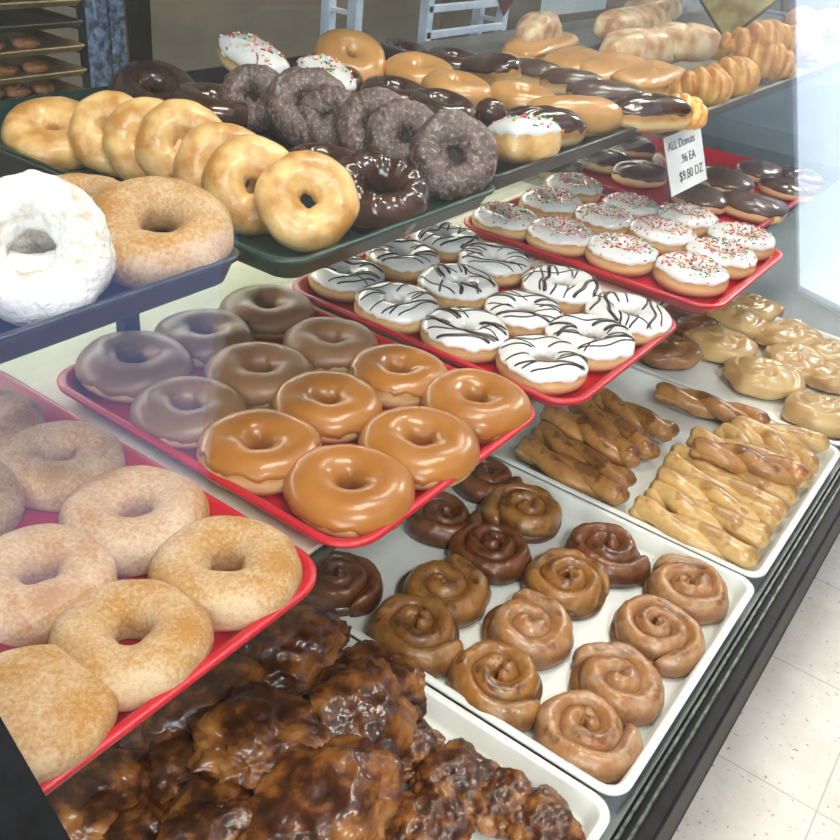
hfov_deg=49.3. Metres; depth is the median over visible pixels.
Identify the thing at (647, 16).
roll
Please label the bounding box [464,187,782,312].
serving tray
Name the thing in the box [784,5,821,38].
croissant
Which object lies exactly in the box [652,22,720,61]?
roll
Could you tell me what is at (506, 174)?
baking pan
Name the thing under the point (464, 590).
cinnamon roll
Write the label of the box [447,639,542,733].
cinnamon roll
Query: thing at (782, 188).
donut
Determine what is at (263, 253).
serving tray
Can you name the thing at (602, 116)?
bar
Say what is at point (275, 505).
serving tray
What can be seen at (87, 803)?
fritter
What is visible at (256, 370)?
donut
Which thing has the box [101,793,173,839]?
fritter
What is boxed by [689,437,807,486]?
donut
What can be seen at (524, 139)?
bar
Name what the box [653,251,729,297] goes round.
donut
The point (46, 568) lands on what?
donut
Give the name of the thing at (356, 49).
donut
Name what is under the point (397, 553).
display tray
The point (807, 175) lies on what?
donut
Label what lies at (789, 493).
donut
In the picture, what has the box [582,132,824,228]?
serving tray
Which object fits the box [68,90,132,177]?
donut
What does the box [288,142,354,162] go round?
donut
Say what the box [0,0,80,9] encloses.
sheet pan
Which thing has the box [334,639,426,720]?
fritter
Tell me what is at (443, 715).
display tray
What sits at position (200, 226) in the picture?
donut
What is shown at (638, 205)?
donut
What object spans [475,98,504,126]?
donut hole
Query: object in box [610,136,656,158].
donut
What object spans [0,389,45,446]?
donut
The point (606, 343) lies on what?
donut
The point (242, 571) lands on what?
donut
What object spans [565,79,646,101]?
bar
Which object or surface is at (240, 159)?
donut
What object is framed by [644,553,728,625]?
cinnamon roll
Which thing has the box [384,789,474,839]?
fritter
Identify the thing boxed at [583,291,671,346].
donut
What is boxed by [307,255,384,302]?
donut
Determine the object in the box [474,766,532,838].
fritter
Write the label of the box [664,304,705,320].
bun
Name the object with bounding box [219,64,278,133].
donut
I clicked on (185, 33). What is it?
wall
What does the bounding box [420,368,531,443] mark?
donut
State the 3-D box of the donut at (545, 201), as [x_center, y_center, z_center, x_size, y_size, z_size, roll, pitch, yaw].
[0.180,-0.297,1.266,0.089,0.034,0.090,0,32,-11]
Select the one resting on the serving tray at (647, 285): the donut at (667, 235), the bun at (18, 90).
the donut at (667, 235)
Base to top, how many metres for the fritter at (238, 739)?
0.052 m
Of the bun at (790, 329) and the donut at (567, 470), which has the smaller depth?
the donut at (567, 470)
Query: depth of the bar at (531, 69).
1.24 m
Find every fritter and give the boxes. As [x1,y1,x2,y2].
[46,744,151,839]
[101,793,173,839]
[115,721,149,749]
[143,651,263,742]
[143,731,201,803]
[156,773,254,839]
[187,681,331,789]
[236,595,351,694]
[250,732,403,839]
[302,656,418,759]
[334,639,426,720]
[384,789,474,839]
[400,718,445,783]
[408,737,500,815]
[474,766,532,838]
[505,784,585,839]
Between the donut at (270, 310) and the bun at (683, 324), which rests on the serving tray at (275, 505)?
the donut at (270, 310)
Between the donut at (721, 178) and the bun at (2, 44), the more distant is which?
the bun at (2, 44)
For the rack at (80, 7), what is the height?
1.750 m
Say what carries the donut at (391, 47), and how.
on the baking pan at (506, 174)
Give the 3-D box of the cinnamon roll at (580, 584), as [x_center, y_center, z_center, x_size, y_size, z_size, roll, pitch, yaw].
[0.147,0.160,0.918,0.086,0.031,0.092,21,34,21]
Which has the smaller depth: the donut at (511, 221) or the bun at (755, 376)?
the donut at (511, 221)
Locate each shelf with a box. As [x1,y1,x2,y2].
[418,4,839,132]
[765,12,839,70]
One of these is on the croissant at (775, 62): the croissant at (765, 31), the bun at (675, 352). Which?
the croissant at (765, 31)
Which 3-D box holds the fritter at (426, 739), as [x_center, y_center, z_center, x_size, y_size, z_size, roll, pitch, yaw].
[-0.012,0.257,0.725,0.070,0.029,0.061,-14,37,-30]
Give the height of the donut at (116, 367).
0.032 m
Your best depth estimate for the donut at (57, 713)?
0.46 m
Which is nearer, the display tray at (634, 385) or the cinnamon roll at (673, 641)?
the cinnamon roll at (673, 641)
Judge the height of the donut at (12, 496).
0.035 m
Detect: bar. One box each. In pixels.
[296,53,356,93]
[460,52,521,84]
[487,114,563,164]
[499,105,586,149]
[501,31,578,58]
[518,58,560,84]
[526,95,622,137]
[539,68,602,94]
[542,46,601,69]
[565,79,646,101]
[580,52,645,80]
[610,59,685,93]
[614,93,693,132]
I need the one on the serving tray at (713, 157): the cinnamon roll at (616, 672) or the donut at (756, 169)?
the donut at (756, 169)
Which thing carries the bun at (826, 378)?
on the display tray at (707, 376)
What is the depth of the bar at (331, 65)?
1.04 m
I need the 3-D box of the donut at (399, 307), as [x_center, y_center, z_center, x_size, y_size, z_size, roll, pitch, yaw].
[-0.024,-0.115,0.936,0.087,0.031,0.087,6,32,-2]
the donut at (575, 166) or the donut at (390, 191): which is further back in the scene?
the donut at (575, 166)
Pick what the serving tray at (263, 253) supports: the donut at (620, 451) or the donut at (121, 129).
the donut at (121, 129)
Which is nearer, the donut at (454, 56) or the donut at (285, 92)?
the donut at (285, 92)
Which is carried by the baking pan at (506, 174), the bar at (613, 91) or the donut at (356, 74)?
the donut at (356, 74)
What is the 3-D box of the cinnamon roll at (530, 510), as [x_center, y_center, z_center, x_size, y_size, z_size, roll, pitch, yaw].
[0.111,0.098,1.010,0.093,0.031,0.085,6,32,-2]
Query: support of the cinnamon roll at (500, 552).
on the display tray at (397, 553)
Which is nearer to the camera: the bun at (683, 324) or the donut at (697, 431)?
the donut at (697, 431)
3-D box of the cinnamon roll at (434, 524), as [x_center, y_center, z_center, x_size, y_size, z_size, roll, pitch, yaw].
[0.026,0.105,0.985,0.086,0.029,0.078,17,33,16]
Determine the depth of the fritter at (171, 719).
0.70 m
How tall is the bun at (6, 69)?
0.026 m
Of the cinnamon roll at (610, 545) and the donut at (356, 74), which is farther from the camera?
the donut at (356, 74)
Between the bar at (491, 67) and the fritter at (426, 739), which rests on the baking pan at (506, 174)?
the bar at (491, 67)
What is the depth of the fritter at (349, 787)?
0.61 m
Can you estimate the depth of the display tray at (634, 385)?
1.13 m
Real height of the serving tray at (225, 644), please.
0.018 m
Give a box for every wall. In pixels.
[41,0,441,86]
[438,0,839,136]
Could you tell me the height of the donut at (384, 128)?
0.069 m
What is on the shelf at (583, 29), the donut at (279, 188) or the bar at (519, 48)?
the bar at (519, 48)
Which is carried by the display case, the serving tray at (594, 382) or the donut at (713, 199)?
the serving tray at (594, 382)
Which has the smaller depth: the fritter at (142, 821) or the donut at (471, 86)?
the fritter at (142, 821)
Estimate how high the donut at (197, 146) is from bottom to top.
0.069 m
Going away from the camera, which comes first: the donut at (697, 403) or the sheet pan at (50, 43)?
the donut at (697, 403)
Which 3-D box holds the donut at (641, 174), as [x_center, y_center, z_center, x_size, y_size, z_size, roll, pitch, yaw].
[0.350,-0.389,1.449,0.086,0.033,0.104,24,36,25]
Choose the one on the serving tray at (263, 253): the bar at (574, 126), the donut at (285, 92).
the donut at (285, 92)
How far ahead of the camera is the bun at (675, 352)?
1.35 m
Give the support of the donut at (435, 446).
on the serving tray at (275, 505)
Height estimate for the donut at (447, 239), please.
0.031 m
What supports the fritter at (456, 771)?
on the display tray at (443, 715)
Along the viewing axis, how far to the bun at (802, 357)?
1.38 m
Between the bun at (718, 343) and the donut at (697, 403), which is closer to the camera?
the donut at (697, 403)
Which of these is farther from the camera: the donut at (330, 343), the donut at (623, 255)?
the donut at (623, 255)
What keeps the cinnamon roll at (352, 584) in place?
on the display tray at (397, 553)
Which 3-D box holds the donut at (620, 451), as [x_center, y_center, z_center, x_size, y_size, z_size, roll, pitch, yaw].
[0.208,0.018,1.125,0.043,0.033,0.144,-24,43,-40]
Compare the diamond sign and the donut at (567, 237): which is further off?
the diamond sign
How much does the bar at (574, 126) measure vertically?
0.045 m
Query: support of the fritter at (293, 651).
on the display tray at (443, 715)
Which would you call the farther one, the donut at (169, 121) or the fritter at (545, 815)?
the donut at (169, 121)
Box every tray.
[0,86,494,277]
[0,149,239,363]
[0,370,316,795]
[57,307,534,547]
[236,637,609,839]
[292,234,676,406]
[309,456,753,796]
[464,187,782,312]
[489,366,839,580]
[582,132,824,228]
[631,302,839,448]
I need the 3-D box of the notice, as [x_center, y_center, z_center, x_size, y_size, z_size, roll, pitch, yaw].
[0.315,-0.869,1.807,0.002,0.120,0.280,25,36,27]
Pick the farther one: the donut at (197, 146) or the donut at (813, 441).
the donut at (813, 441)
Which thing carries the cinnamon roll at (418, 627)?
on the display tray at (397, 553)
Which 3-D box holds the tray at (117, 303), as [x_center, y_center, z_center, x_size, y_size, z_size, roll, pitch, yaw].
[-0.398,-0.121,0.609,0.434,0.022,0.362,25,36,27]
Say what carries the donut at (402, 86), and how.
on the baking pan at (506, 174)
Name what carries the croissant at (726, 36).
on the shelf at (583, 29)
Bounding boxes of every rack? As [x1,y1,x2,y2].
[69,0,91,87]
[320,0,508,42]
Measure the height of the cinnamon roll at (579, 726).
0.031 m
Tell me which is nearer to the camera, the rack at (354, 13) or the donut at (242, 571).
the donut at (242, 571)
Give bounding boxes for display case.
[0,0,839,839]
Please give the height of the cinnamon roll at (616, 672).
0.030 m
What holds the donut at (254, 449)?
on the serving tray at (275, 505)
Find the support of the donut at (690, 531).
on the display tray at (634, 385)
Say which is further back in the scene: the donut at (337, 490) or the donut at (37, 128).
the donut at (37, 128)
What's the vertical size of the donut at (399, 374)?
0.030 m
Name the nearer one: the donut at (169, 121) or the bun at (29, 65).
the donut at (169, 121)
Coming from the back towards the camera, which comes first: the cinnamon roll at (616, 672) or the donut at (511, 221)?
the donut at (511, 221)
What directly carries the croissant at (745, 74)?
on the shelf at (583, 29)
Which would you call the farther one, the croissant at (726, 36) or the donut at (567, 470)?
the croissant at (726, 36)
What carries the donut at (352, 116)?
on the serving tray at (263, 253)
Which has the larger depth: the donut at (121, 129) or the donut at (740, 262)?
the donut at (740, 262)
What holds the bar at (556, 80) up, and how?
on the shelf at (583, 29)
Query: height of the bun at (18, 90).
0.026 m
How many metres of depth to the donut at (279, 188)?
0.68 m
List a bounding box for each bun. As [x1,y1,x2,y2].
[0,41,5,50]
[0,63,17,76]
[1,83,31,97]
[10,35,39,48]
[20,59,49,72]
[29,80,54,93]
[640,334,702,369]
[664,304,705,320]
[671,317,722,336]
[682,325,757,363]
[706,301,767,339]
[722,356,805,399]
[732,293,784,321]
[753,318,823,346]
[762,341,823,383]
[782,391,839,438]
[807,358,839,394]
[812,338,839,358]
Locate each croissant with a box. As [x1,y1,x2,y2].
[663,65,733,106]
[664,92,707,130]
[710,56,760,97]
[711,27,747,60]
[723,19,791,51]
[727,42,796,81]
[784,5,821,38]
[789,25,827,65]
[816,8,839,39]
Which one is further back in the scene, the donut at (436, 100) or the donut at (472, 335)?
the donut at (436, 100)
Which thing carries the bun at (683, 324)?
on the display tray at (707, 376)
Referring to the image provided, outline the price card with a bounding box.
[663,128,708,206]
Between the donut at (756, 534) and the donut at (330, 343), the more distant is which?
the donut at (756, 534)
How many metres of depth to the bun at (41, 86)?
1.78 m
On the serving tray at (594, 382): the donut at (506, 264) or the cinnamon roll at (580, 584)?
the donut at (506, 264)
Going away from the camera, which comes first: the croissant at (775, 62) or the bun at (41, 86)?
the croissant at (775, 62)
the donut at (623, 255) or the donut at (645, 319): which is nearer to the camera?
the donut at (645, 319)
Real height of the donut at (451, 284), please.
0.033 m
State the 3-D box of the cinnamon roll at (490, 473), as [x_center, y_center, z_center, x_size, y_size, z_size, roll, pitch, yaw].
[0.078,0.067,1.055,0.078,0.028,0.081,-23,43,-39]
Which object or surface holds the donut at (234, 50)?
on the baking pan at (506, 174)
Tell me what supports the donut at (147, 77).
on the serving tray at (263, 253)
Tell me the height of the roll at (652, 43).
0.058 m
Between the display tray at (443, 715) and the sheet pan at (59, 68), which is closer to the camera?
the display tray at (443, 715)
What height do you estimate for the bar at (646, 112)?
0.044 m
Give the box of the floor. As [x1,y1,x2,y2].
[522,176,839,839]
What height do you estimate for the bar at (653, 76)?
0.038 m
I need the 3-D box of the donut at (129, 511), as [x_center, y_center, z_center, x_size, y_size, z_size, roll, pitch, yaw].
[-0.190,0.065,0.610,0.094,0.037,0.095,13,32,10]
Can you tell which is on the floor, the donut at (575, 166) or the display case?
the display case
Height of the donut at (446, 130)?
0.076 m
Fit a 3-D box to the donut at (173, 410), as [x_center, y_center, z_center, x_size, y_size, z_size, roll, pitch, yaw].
[-0.185,-0.006,0.733,0.092,0.030,0.092,21,35,22]
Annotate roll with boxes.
[308,550,382,616]
[366,593,463,677]
[398,554,491,628]
[405,491,482,548]
[447,521,531,585]
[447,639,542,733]
[453,456,522,503]
[478,482,561,543]
[482,588,573,670]
[514,11,561,41]
[521,547,609,620]
[533,689,642,783]
[564,522,650,588]
[569,641,664,727]
[593,4,671,39]
[599,27,676,63]
[610,594,704,678]
[623,0,682,21]
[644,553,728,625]
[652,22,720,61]
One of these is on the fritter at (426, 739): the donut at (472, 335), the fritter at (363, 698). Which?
the fritter at (363, 698)
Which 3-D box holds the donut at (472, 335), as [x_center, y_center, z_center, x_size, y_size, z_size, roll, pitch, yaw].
[0.045,-0.084,0.899,0.088,0.032,0.088,26,37,28]
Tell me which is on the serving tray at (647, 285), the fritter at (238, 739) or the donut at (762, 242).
the donut at (762, 242)
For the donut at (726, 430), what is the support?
on the display tray at (634, 385)
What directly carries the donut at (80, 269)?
on the tray at (117, 303)
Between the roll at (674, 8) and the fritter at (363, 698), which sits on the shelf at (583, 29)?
the roll at (674, 8)
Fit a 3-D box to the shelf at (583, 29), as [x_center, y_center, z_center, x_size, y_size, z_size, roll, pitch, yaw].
[0.517,-0.706,1.730,0.471,0.016,1.379,25,36,27]
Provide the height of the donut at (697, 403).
0.033 m
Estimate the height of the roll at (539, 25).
0.059 m
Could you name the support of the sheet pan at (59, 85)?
on the rack at (80, 7)
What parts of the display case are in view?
corner post, post, post, rail, panel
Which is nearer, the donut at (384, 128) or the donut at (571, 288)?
the donut at (384, 128)
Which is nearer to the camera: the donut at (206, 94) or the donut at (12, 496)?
the donut at (12, 496)
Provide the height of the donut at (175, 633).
0.034 m
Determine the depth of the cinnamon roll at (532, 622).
0.84 m
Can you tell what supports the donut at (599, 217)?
on the serving tray at (647, 285)
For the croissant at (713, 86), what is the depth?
1.25 m
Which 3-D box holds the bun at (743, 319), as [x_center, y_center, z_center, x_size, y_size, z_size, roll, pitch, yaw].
[0.519,-0.166,1.508,0.097,0.039,0.118,-19,40,-35]
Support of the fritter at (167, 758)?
on the display tray at (443, 715)
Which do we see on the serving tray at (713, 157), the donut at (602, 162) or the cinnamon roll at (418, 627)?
the donut at (602, 162)
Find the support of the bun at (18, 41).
on the sheet pan at (50, 43)
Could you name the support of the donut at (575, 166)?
on the serving tray at (713, 157)
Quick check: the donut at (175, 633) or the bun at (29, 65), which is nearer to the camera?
the donut at (175, 633)
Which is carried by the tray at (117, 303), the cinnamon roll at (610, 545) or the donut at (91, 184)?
the donut at (91, 184)
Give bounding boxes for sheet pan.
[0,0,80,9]
[0,8,82,32]
[0,30,84,58]
[0,55,86,84]
[0,78,85,99]
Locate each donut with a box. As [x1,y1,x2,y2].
[0,169,112,326]
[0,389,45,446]
[0,420,125,511]
[0,461,25,535]
[0,523,117,646]
[0,644,117,783]
[1,96,84,170]
[8,230,116,292]
[47,579,213,711]
[56,173,119,198]
[58,465,209,576]
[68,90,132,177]
[74,330,194,403]
[92,176,233,288]
[102,97,182,180]
[108,59,193,100]
[129,376,246,449]
[135,99,221,177]
[147,515,302,631]
[154,308,254,368]
[170,82,254,128]
[173,121,256,192]
[196,408,321,495]
[201,134,300,235]
[202,341,313,408]
[217,31,289,73]
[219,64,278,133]
[219,284,314,339]
[254,150,359,252]
[264,66,345,146]
[270,370,382,443]
[282,444,414,537]
[283,317,378,372]
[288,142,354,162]
[298,83,365,145]
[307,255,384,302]
[313,29,385,80]
[335,86,409,152]
[340,151,429,234]
[345,66,362,91]
[348,344,447,408]
[354,281,438,334]
[357,406,479,490]
[360,75,425,98]
[365,98,433,162]
[366,238,439,282]
[379,39,427,59]
[384,51,452,83]
[407,87,475,117]
[407,109,498,201]
[411,222,479,262]
[417,263,497,309]
[420,306,508,363]
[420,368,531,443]
[421,69,490,106]
[426,46,474,69]
[458,242,531,287]
[471,201,537,240]
[484,289,563,337]
[490,79,554,110]
[496,334,588,395]
[515,435,629,504]
[519,187,581,218]
[521,264,602,313]
[525,215,594,257]
[531,421,636,488]
[535,159,582,178]
[539,405,640,468]
[543,171,603,203]
[543,313,635,372]
[568,398,660,459]
[572,202,634,234]
[579,148,631,174]
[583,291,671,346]
[585,232,658,276]
[591,388,679,441]
[601,192,658,218]
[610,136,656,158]
[611,160,668,188]
[627,215,697,255]
[628,495,759,568]
[643,480,772,549]
[652,382,770,423]
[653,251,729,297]
[653,467,780,530]
[656,202,718,237]
[658,454,789,518]
[666,444,798,506]
[670,183,728,214]
[684,236,757,279]
[685,426,783,456]
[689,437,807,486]
[700,166,754,191]
[705,221,775,261]
[713,422,813,488]
[722,190,789,224]
[731,418,819,474]
[734,416,829,451]
[735,160,781,183]
[758,176,815,202]
[781,165,824,189]
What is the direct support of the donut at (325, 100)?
on the serving tray at (263, 253)
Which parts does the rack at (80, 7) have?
post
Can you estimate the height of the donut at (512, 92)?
0.035 m
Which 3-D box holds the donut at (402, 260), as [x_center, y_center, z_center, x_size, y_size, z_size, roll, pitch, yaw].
[-0.020,-0.183,1.047,0.083,0.032,0.086,-9,35,-24]
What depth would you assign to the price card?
1.21 m
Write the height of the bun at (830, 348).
0.030 m
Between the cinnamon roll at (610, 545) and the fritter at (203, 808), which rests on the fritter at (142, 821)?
the fritter at (203, 808)
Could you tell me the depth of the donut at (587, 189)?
1.32 m
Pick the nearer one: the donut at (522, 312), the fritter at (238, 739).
the fritter at (238, 739)
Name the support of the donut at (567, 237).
on the serving tray at (647, 285)
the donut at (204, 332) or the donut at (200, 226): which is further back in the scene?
the donut at (204, 332)
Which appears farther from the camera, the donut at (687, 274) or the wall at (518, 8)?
the wall at (518, 8)
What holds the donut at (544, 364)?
on the serving tray at (594, 382)
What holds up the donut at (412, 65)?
on the baking pan at (506, 174)
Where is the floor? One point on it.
(775, 775)
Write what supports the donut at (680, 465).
on the display tray at (634, 385)
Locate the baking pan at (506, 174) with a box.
[185,54,642,190]
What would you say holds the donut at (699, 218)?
on the serving tray at (647, 285)
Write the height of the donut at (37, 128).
0.052 m
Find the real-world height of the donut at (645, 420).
0.033 m
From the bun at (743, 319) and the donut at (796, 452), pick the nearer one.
the donut at (796, 452)
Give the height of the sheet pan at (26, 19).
0.012 m
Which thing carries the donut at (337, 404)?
on the serving tray at (275, 505)
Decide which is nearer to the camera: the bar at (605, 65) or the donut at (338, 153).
the donut at (338, 153)
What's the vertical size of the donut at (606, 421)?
0.032 m
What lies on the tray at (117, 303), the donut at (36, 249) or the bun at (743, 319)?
the donut at (36, 249)
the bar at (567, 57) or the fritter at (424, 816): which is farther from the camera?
the bar at (567, 57)
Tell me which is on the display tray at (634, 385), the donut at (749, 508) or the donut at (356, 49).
the donut at (749, 508)
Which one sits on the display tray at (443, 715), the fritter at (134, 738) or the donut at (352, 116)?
the fritter at (134, 738)
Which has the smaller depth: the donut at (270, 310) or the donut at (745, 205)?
the donut at (270, 310)
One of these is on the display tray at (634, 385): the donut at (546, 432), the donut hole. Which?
the donut at (546, 432)
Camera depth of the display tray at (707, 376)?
1.34 m
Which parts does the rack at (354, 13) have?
post, post, post, post, post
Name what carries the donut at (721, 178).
on the serving tray at (713, 157)
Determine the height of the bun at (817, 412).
0.039 m
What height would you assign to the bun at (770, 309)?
0.035 m
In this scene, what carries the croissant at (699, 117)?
on the shelf at (583, 29)
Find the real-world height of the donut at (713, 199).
0.031 m
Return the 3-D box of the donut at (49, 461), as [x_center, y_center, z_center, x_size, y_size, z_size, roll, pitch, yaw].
[-0.255,0.032,0.653,0.089,0.034,0.090,-23,43,-39]

